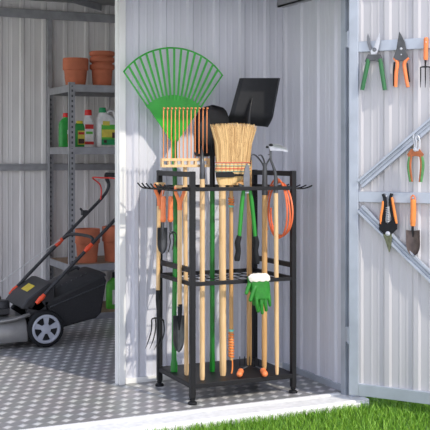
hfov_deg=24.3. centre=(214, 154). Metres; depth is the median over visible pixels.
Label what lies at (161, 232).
trowel
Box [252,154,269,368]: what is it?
cultivator
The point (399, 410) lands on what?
grass
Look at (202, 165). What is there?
socket
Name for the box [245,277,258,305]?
glove
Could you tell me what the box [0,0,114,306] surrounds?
wall
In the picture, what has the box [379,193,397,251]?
pruning shears
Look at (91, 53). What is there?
flower pot
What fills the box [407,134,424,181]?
pruning shears
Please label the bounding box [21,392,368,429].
door threshold
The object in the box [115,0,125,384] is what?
trim
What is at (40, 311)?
lawn mower
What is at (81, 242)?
flower pot
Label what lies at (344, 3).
trim
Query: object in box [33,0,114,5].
ceiling
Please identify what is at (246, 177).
loppers
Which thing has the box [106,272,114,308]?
jug
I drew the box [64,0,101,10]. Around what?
trim
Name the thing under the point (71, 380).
floor
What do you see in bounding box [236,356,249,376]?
hand cultivator
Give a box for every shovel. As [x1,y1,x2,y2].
[194,105,228,371]
[194,112,210,379]
[228,78,279,364]
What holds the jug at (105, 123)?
on the shelving unit at (71, 90)
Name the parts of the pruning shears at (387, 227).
handle, blade, handle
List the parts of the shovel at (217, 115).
shovel blade, handle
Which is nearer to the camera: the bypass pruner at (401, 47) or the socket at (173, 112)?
the bypass pruner at (401, 47)
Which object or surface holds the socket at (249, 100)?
attached to the shovel at (254, 101)
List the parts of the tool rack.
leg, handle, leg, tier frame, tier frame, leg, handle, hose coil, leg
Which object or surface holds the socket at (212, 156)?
attached to the shovel at (217, 115)
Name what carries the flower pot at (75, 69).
on the shelving unit at (71, 90)
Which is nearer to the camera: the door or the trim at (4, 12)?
the door
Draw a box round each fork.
[145,182,164,349]
[420,37,429,87]
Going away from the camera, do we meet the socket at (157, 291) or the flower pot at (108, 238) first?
the socket at (157, 291)
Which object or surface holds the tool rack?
on the floor
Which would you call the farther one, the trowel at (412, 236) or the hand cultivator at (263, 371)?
the hand cultivator at (263, 371)
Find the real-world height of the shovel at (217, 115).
1.300 m
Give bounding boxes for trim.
[0,7,114,22]
[0,163,114,170]
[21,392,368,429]
[46,19,51,280]
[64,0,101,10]
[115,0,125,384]
[277,0,311,7]
[341,0,364,396]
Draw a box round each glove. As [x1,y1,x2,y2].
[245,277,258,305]
[248,273,270,313]
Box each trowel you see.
[157,191,166,253]
[406,195,419,256]
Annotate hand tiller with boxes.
[167,191,176,251]
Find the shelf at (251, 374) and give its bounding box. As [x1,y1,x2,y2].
[159,358,291,388]
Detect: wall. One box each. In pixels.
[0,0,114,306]
[126,0,282,383]
[283,0,340,383]
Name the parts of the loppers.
handle, cutting blade, handle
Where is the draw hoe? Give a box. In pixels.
[266,144,287,374]
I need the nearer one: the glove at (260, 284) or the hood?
the glove at (260, 284)
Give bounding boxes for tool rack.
[137,170,311,404]
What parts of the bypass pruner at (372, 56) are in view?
handle, blade, handle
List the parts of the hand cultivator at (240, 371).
handle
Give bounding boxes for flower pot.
[63,57,87,84]
[75,228,99,262]
[89,51,114,56]
[90,57,114,63]
[90,64,114,84]
[102,225,114,261]
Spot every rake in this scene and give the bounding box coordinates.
[123,47,222,371]
[160,107,209,374]
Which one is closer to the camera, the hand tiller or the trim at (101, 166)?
the hand tiller
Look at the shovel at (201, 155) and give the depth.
4.75 m
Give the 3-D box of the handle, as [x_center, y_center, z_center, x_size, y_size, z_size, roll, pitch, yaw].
[0.076,0.605,4.844,0.039,0.932,0.034,0,0,-25]
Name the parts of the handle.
handle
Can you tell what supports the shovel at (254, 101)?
on the tool rack
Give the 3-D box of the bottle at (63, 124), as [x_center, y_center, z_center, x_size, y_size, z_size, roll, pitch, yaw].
[-1.057,-0.177,7.075,0.095,0.240,0.061,0,0,-25]
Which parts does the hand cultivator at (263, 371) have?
handle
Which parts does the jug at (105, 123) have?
jug handle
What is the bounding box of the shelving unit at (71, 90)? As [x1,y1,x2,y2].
[48,82,114,319]
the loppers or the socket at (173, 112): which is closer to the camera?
the loppers
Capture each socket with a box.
[156,290,159,318]
[172,111,177,164]
[177,304,181,329]
[200,146,204,178]
[210,126,214,186]
[247,98,252,164]
[262,163,267,194]
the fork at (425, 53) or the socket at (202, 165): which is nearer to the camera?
the fork at (425, 53)
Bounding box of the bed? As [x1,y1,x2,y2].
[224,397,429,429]
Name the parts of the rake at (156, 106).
handle, fan plate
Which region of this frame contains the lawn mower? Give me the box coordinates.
[0,172,114,346]
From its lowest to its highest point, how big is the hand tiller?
0.306 m
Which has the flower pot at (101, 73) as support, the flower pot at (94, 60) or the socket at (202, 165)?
the flower pot at (94, 60)
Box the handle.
[228,185,233,372]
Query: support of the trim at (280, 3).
attached to the wall at (311, 29)
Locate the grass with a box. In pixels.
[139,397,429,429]
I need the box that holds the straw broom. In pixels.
[210,123,256,375]
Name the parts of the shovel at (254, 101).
handle, shovel blade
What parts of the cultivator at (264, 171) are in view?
handle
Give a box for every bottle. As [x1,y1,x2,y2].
[59,113,67,146]
[75,121,84,146]
[83,110,93,146]
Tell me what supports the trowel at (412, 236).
hanging from the door
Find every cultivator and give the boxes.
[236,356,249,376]
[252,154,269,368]
[252,358,267,376]
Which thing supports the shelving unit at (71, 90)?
on the floor
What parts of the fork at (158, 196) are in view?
handle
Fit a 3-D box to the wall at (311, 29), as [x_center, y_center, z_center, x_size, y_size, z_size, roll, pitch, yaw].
[-0.033,0.000,6.279,0.019,2.300,3.230,0,0,-25]
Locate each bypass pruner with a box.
[360,33,386,89]
[393,32,409,87]
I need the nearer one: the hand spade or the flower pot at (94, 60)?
the hand spade
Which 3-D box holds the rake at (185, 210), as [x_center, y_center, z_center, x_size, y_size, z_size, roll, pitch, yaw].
[-0.142,0.412,4.776,0.250,1.286,0.052,0,0,-25]
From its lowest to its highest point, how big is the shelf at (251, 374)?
0.022 m
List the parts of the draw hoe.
handle, hoe blade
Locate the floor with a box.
[0,318,340,429]
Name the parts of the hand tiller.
handle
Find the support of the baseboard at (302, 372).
attached to the wall at (311, 29)
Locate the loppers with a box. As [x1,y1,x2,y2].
[234,164,259,263]
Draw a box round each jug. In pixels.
[96,108,114,146]
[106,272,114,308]
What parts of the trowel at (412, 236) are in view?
handle, blade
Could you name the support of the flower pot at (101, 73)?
on the shelving unit at (71, 90)
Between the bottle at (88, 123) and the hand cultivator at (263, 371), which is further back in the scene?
the bottle at (88, 123)
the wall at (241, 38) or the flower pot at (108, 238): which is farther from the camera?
the flower pot at (108, 238)
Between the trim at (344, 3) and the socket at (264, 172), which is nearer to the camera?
the trim at (344, 3)
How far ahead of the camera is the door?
4.59 m
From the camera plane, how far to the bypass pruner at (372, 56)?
4.60 m
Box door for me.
[345,0,429,404]
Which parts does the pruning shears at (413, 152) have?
handle, handle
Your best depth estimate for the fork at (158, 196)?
4.89 m
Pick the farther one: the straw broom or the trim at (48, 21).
the trim at (48, 21)
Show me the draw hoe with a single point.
(273, 147)
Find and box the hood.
[6,276,54,310]
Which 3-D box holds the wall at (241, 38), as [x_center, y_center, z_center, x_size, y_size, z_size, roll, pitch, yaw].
[-0.046,0.000,5.216,0.925,2.300,0.022,0,0,-25]
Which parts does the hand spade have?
blade, handle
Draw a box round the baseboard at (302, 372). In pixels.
[282,362,340,390]
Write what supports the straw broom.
on the tool rack
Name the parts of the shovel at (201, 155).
shovel blade, handle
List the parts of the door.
rail, rail, rail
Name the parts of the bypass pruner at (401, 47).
handle, handle, blade, handle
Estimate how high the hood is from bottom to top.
0.167 m
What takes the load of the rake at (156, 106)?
on the tool rack
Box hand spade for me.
[173,185,185,351]
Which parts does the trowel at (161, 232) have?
blade, handle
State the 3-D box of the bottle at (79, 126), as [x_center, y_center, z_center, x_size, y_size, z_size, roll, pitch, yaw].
[-0.964,-0.150,7.118,0.078,0.187,0.050,0,0,-25]

